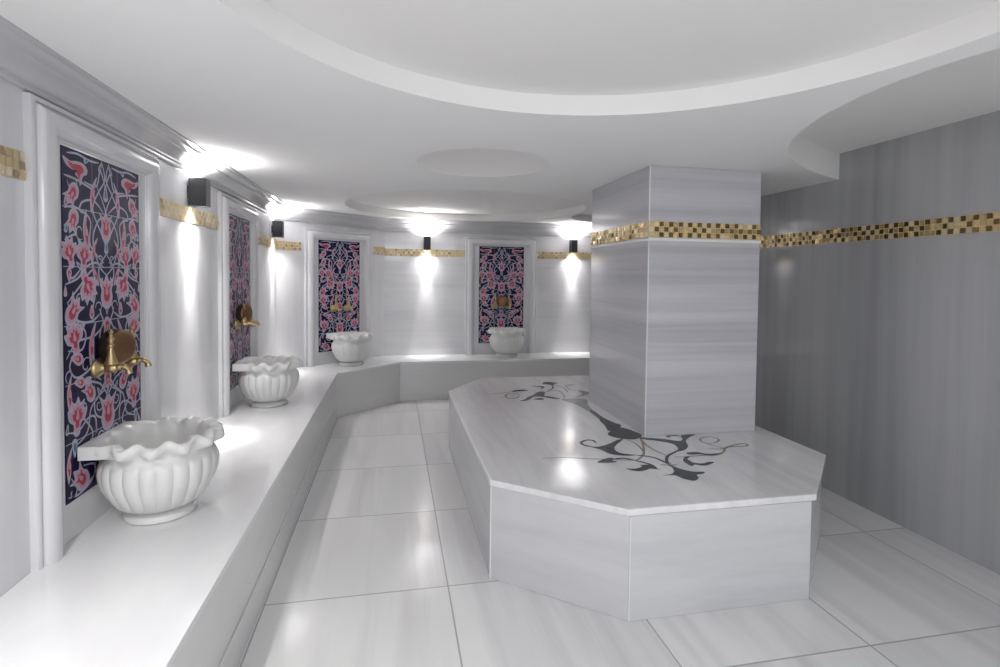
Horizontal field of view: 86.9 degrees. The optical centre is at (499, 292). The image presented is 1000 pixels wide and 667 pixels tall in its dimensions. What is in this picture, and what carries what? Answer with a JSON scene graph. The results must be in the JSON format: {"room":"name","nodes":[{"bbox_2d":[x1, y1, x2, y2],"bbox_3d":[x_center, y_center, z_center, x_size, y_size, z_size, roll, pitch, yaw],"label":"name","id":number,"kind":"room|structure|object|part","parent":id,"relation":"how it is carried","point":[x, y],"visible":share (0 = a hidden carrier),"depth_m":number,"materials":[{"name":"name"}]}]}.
{"room":"spa","nodes":[
{"label":"spa","id":0,"kind":"room"},
{"bbox_2d":[0,78,275,596],"bbox_3d":[-1.673,0.325,1.884,0.100,2.195,7.530,0,2,-11],"label":"wall","id":1,"kind":"structure","parent":0,"point":[188,251],"depth_m":2.84,"materials":[{"name":"stone"}]},
{"bbox_2d":[0,144,25,180],"bbox_3d":[-1.229,-0.360,-0.025,0.011,0.095,3.660,0,2,-11],"label":"trim","id":2,"kind":"structure","parent":1,"relation":"attached to","point":[12,161],"depth_m":1.71,"materials":[{"name":"tile"}]},
{"bbox_2d":[22,92,161,571],"bbox_3d":[-1.670,0.129,2.266,0.054,1.628,0.970,0,2,-11],"label":"tile panel","id":3,"kind":"object","parent":1,"relation":"attached to","point":[92,198],"visible":0.84,"depth_m":2.06,"materials":[{"name":"tile"}]},
{"bbox_2d":[91,329,132,377],"bbox_3d":[-1.602,0.252,2.194,0.136,0.202,0.080,0,2,-11],"label":"tap","id":4,"kind":"object","parent":3,"relation":"attached to","point":[110,365],"visible":1,"depth_m":2.18,"materials":[{"name":"gold metal"}]},
{"bbox_3d":[-1.615,0.224,2.191,0.052,0.146,0.052,0,2,-11],"label":"handle","id":5,"kind":"part","parent":4,"relation":"part of","materials":[{"name":"gold metal"}]},
{"bbox_3d":[-1.569,0.318,2.203,0.066,0.046,0.027,0,2,-11],"label":"spout","id":6,"kind":"part","parent":4,"relation":"part of","materials":[{"name":"gold metal"}]},
{"bbox_2d":[97,329,135,362],"bbox_3d":[-1.632,0.231,2.261,0.064,0.150,0.150,1,2,9],"label":"copper bowl","id":7,"kind":"object","parent":3,"relation":"attached to","point":[125,341],"visible":0.84,"depth_m":2.24,"materials":[{"name":"brown metal"}]},
{"bbox_2d":[121,325,151,366],"bbox_3d":[-1.637,0.246,2.366,0.136,0.202,0.080,0,2,-11],"label":"tap","id":8,"kind":"object","parent":3,"relation":"attached to","point":[134,360],"visible":0.55,"depth_m":2.36,"materials":[{"name":"gold metal"}]},
{"bbox_3d":[-1.649,0.218,2.363,0.052,0.146,0.052,0,2,-11],"label":"handle","id":9,"kind":"part","parent":8,"relation":"part of","materials":[{"name":"gold metal"}]},
{"bbox_3d":[-1.603,0.312,2.376,0.066,0.046,0.027,0,2,-11],"label":"spout","id":10,"kind":"part","parent":8,"relation":"part of","materials":[{"name":"gold metal"}]},
{"bbox_2d":[0,15,290,218],"bbox_3d":[-1.533,-0.709,1.877,0.162,0.125,7.530,0,2,-11],"label":"trim","id":11,"kind":"structure","parent":1,"relation":"attached to","point":[26,63],"depth_m":2.12,"materials":[{"name":"paint"}]},
{"bbox_2d":[160,197,218,229],"bbox_3d":[-1.881,-0.470,3.216,0.011,0.095,1.015,0,2,-11],"label":"trim","id":12,"kind":"structure","parent":1,"relation":"attached to","point":[170,209],"depth_m":3.15,"materials":[{"name":"tile"}]},
{"bbox_2d":[187,178,210,207],"bbox_3d":[-1.829,-0.605,3.204,0.107,0.165,0.084,0,2,-11],"label":"wall lamp","id":13,"kind":"object","parent":1,"relation":"attached to","point":[199,189],"visible":1,"depth_m":3.17,"materials":[{"name":"grey metal"}]},
{"bbox_2d":[217,191,258,417],"bbox_3d":[-2.061,0.075,4.211,0.054,1.604,0.970,0,2,-11],"label":"tile panel","id":14,"kind":"object","parent":1,"relation":"attached to","point":[237,220],"visible":0.75,"depth_m":4.06,"materials":[{"name":"tile"}]},
{"bbox_2d":[236,304,252,321],"bbox_3d":[-2.016,0.166,4.172,0.064,0.150,0.150,1,2,9],"label":"copper bowl","id":15,"kind":"object","parent":14,"relation":"attached to","point":[241,313],"visible":0.94,"depth_m":4.13,"materials":[{"name":"brown metal"}]},
{"bbox_2d":[235,303,254,328],"bbox_3d":[-1.993,0.186,4.139,0.136,0.202,0.080,0,2,-11],"label":"tap","id":16,"kind":"object","parent":14,"relation":"attached to","point":[244,322],"visible":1,"depth_m":4.12,"materials":[{"name":"gold metal"}]},
{"bbox_2d":[249,302,260,324],"bbox_3d":[-2.028,0.180,4.311,0.136,0.202,0.080,0,2,-11],"label":"tap","id":17,"kind":"object","parent":14,"relation":"attached to","point":[251,320],"visible":0.42,"depth_m":4.31,"materials":[{"name":"gold metal"}]},
{"bbox_2d":[258,234,276,247],"bbox_3d":[-2.263,-0.500,5.113,0.010,0.095,0.915,0,2,-11],"label":"trim","id":18,"kind":"structure","parent":1,"relation":"attached to","point":[262,239],"depth_m":5.15,"materials":[{"name":"tile"}]},
{"bbox_2d":[271,221,283,237],"bbox_3d":[-2.266,-0.643,5.381,0.107,0.165,0.084,0,2,-11],"label":"wall lamp","id":19,"kind":"object","parent":1,"relation":"attached to","point":[277,227],"visible":1,"depth_m":5.34,"materials":[{"name":"grey metal"}]},
{"bbox_2d":[276,219,384,367],"bbox_3d":[-1.962,0.186,6.151,0.115,2.195,1.516,2,2,37],"label":"wall","id":20,"kind":"structure","parent":0,"point":[289,263],"depth_m":5.76,"materials":[{"name":"stone"}]},
{"bbox_2d":[276,241,300,250],"bbox_3d":[-2.264,-0.502,5.669,0.010,0.095,0.285,2,2,39],"label":"trim","id":21,"kind":"structure","parent":20,"relation":"attached to","point":[281,245],"depth_m":5.66,"materials":[{"name":"tile"}]},
{"bbox_2d":[278,207,388,230],"bbox_3d":[-1.843,-0.833,6.059,0.162,0.150,1.433,2,2,39],"label":"trim","id":22,"kind":"structure","parent":20,"relation":"attached to","point":[293,213],"depth_m":6.01,"materials":[{"name":"paint"}]},
{"bbox_2d":[304,228,371,366],"bbox_3d":[-1.861,0.048,6.163,0.054,1.538,0.892,2,2,39],"label":"tile panel","id":23,"kind":"object","parent":20,"relation":"attached to","point":[336,262],"visible":0.89,"depth_m":6.09,"materials":[{"name":"tile"}]},
{"bbox_2d":[330,295,340,311],"bbox_3d":[-1.876,0.126,6.064,0.136,0.202,0.080,2,2,39],"label":"tap","id":24,"kind":"object","parent":23,"relation":"attached to","point":[333,308],"visible":1,"depth_m":6.06,"materials":[{"name":"gold metal"}]},
{"bbox_2d":[343,295,353,310],"bbox_3d":[-1.766,0.123,6.201,0.136,0.202,0.080,2,2,39],"label":"tap","id":25,"kind":"object","parent":23,"relation":"attached to","point":[347,307],"visible":1,"depth_m":6.20,"materials":[{"name":"gold metal"}]},
{"bbox_3d":[-1.776,0.095,6.208,0.052,0.146,0.052,2,2,39],"label":"handle","id":26,"kind":"part","parent":25,"relation":"part of","materials":[{"name":"gold metal"}]},
{"bbox_2d":[373,246,384,254],"bbox_3d":[-1.514,-0.524,6.607,0.010,0.095,0.178,2,2,39],"label":"trim","id":27,"kind":"structure","parent":20,"relation":"attached to","point":[376,250],"depth_m":6.61,"materials":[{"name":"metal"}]},
{"bbox_2d":[384,231,590,355],"bbox_3d":[0.070,0.179,7.062,3.160,2.195,0.100,0,2,-11],"label":"wall","id":28,"kind":"structure","parent":0,"point":[424,297],"depth_m":6.86,"materials":[{"name":"stone"}]},
{"bbox_2d":[384,248,464,256],"bbox_3d":[-0.957,-0.508,6.776,1.028,0.095,0.011,0,2,-11],"label":"trim","id":29,"kind":"structure","parent":28,"relation":"attached to","point":[388,251],"depth_m":6.78,"materials":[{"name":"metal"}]},
{"bbox_2d":[424,236,430,249],"bbox_3d":[-0.929,-0.628,6.728,0.084,0.165,0.107,0,2,-11],"label":"wall lamp","id":30,"kind":"object","parent":28,"relation":"attached to","point":[427,239],"visible":1,"depth_m":6.68,"materials":[{"name":"grey metal"}]},
{"bbox_2d":[385,218,591,236],"bbox_3d":[0.107,-0.838,6.901,3.160,0.150,0.162,0,2,-11],"label":"trim","id":31,"kind":"structure","parent":28,"relation":"attached to","point":[394,224],"depth_m":6.85,"materials":[{"name":"paint"}]},
{"bbox_2d":[464,236,537,354],"bbox_3d":[0.021,0.043,6.969,0.970,1.538,0.054,0,2,-11],"label":"tile panel","id":32,"kind":"object","parent":28,"relation":"attached to","point":[500,266],"visible":0.87,"depth_m":6.97,"materials":[{"name":"patterned ceramic tile"},{"name":"marble"}]},
{"bbox_2d":[492,294,497,308],"bbox_3d":[-0.056,0.119,6.902,0.080,0.202,0.136,0,2,-11],"label":"tap","id":33,"kind":"object","parent":32,"relation":"attached to","point":[494,305],"visible":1,"depth_m":6.90,"materials":[{"name":"gold metal"}]},
{"bbox_2d":[497,295,507,306],"bbox_3d":[0.032,0.115,6.934,0.150,0.150,0.064,1,2,0],"label":"copper bowl","id":34,"kind":"object","parent":32,"relation":"attached to","point":[502,301],"visible":1,"depth_m":6.91,"materials":[{"name":"brown metal"}]},
{"bbox_2d":[505,294,510,308],"bbox_3d":[0.117,0.120,6.937,0.080,0.202,0.136,0,2,-11],"label":"tap","id":35,"kind":"object","parent":32,"relation":"attached to","point":[508,306],"visible":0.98,"depth_m":6.94,"materials":[{"name":"gold metal"}]},
{"bbox_2d":[537,251,590,259],"bbox_3d":[1.068,-0.499,7.183,1.162,0.095,0.010,0,2,-11],"label":"trim","id":36,"kind":"structure","parent":28,"relation":"attached to","point":[541,255],"depth_m":7.14,"materials":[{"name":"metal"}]},
{"bbox_2d":[569,240,577,252],"bbox_3d":[0.987,-0.622,7.114,0.084,0.165,0.107,0,2,-11],"label":"wall lamp","id":37,"kind":"object","parent":28,"relation":"attached to","point":[573,244],"visible":1,"depth_m":7.06,"materials":[{"name":"black metal"}]},
{"bbox_2d":[0,0,999,224],"bbox_3d":[0.466,-0.895,2.793,4.642,0.231,8.550,0,2,-11],"label":"ceiling","id":38,"kind":"structure","parent":0,"point":[465,110],"depth_m":2.04,"materials":[{"name":"paint"}]},
{"bbox_2d":[238,399,999,666],"bbox_3d":[0.351,1.464,2.850,4.459,0.100,8.550,0,2,-11],"label":"floor","id":39,"kind":"structure","parent":0,"point":[382,563],"depth_m":2.44,"materials":[{"name":"stone"}]},
{"bbox_2d":[0,352,589,666],"bbox_3d":[0.364,1.183,2.792,4.259,0.467,8.450,0,2,-11],"label":"bench","id":40,"kind":"object","parent":39,"relation":"on","point":[190,590],"visible":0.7,"depth_m":2.07,"materials":[{"name":"stone"}]},
{"bbox_2d":[77,415,224,524],"bbox_3d":[-1.460,0.765,2.277,0.491,0.361,0.488,0,2,-11],"label":"basin","id":41,"kind":"object","parent":40,"relation":"on","point":[153,472],"visible":1,"depth_m":2.14,"materials":[{"name":"white stone"}]},
{"bbox_3d":[-1.316,0.970,1.977,0.642,0.028,7.529,0,2,-11],"label":"seat","id":42,"kind":"part","parent":40,"relation":"part of","materials":[{"name":"stone"}]},
{"bbox_2d":[232,354,302,407],"bbox_3d":[-1.821,0.701,4.172,0.491,0.361,0.488,0,2,-11],"label":"basin","id":43,"kind":"object","parent":40,"relation":"on","point":[267,381],"visible":1,"depth_m":4.02,"materials":[{"name":"white stone"}]},
{"bbox_3d":[-0.980,1.355,1.890,0.014,0.150,7.200,0,2,-11],"label":"skirting","id":44,"kind":"part","parent":40,"relation":"part of","materials":[{"name":"stone"}]},
{"bbox_3d":[-1.689,0.840,5.974,0.604,0.028,1.431,2,2,39],"label":"seat","id":45,"kind":"part","parent":40,"relation":"part of","materials":[{"name":"stone"}]},
{"bbox_2d":[326,331,372,365],"bbox_3d":[-1.698,0.642,6.050,0.491,0.361,0.488,2,2,39],"label":"basin","id":46,"kind":"object","parent":40,"relation":"on","point":[351,348],"visible":1,"depth_m":5.89,"materials":[{"name":"white stone"}]},
{"bbox_3d":[0.125,0.834,6.776,3.159,0.028,0.525,0,2,-11],"label":"seat","id":47,"kind":"part","parent":40,"relation":"part of","materials":[{"name":"stone"}]},
{"bbox_2d":[488,327,525,357],"bbox_3d":[0.089,0.638,6.787,0.488,0.361,0.491,0,2,-11],"label":"basin","id":48,"kind":"object","parent":40,"relation":"on","point":[506,342],"visible":1,"depth_m":6.63,"materials":[{"name":"white stone"}]},
{"bbox_2d":[448,375,825,621],"bbox_3d":[0.702,1.137,3.839,1.964,0.498,2.989,0,2,-11],"label":"platform","id":49,"kind":"object","parent":39,"relation":"on","point":[567,501],"visible":0.91,"depth_m":2.51,"materials":[{"name":"stone"}]},
{"bbox_3d":[-0.224,1.152,3.603,0.044,0.464,2.013,0,2,-11],"label":"panel","id":50,"kind":"part","parent":49,"relation":"part of","materials":[{"name":"stone"}]},
{"bbox_3d":[0.270,1.193,2.474,0.686,0.464,0.052,2,2,28],"label":"panel","id":51,"kind":"part","parent":49,"relation":"part of","materials":[{"name":"stone"}]},
{"bbox_2d":[589,165,761,435],"bbox_3d":[1.211,0.045,3.859,0.806,1.699,0.999,0,2,-11],"label":"pillar","id":52,"kind":"structure","parent":49,"relation":"on","point":[675,250],"depth_m":3.40,"materials":[{"name":"stone"}]},
{"bbox_3d":[1.002,1.203,2.405,0.905,0.464,0.051,0,2,-11],"label":"panel","id":53,"kind":"part","parent":49,"relation":"part of","materials":[{"name":"stone"}]},
{"bbox_3d":[1.626,1.199,2.766,0.050,0.464,0.685,2,2,35],"label":"panel","id":54,"kind":"part","parent":49,"relation":"part of","materials":[{"name":"stone"}]},
{"bbox_2d":[755,110,999,574],"bbox_3d":[2.501,0.227,3.240,0.100,2.396,8.550,0,2,-11],"label":"wall","id":55,"kind":"structure","parent":0,"point":[880,359],"depth_m":3.26,"materials":[{"name":"stone"}]},
{"bbox_2d":[760,212,999,247],"bbox_3d":[2.463,-0.380,3.161,0.011,0.098,8.450,0,2,-11],"label":"trim","id":56,"kind":"structure","parent":55,"relation":"attached to","point":[985,222],"depth_m":3.27,"materials":[{"name":"tile"}]}
]}

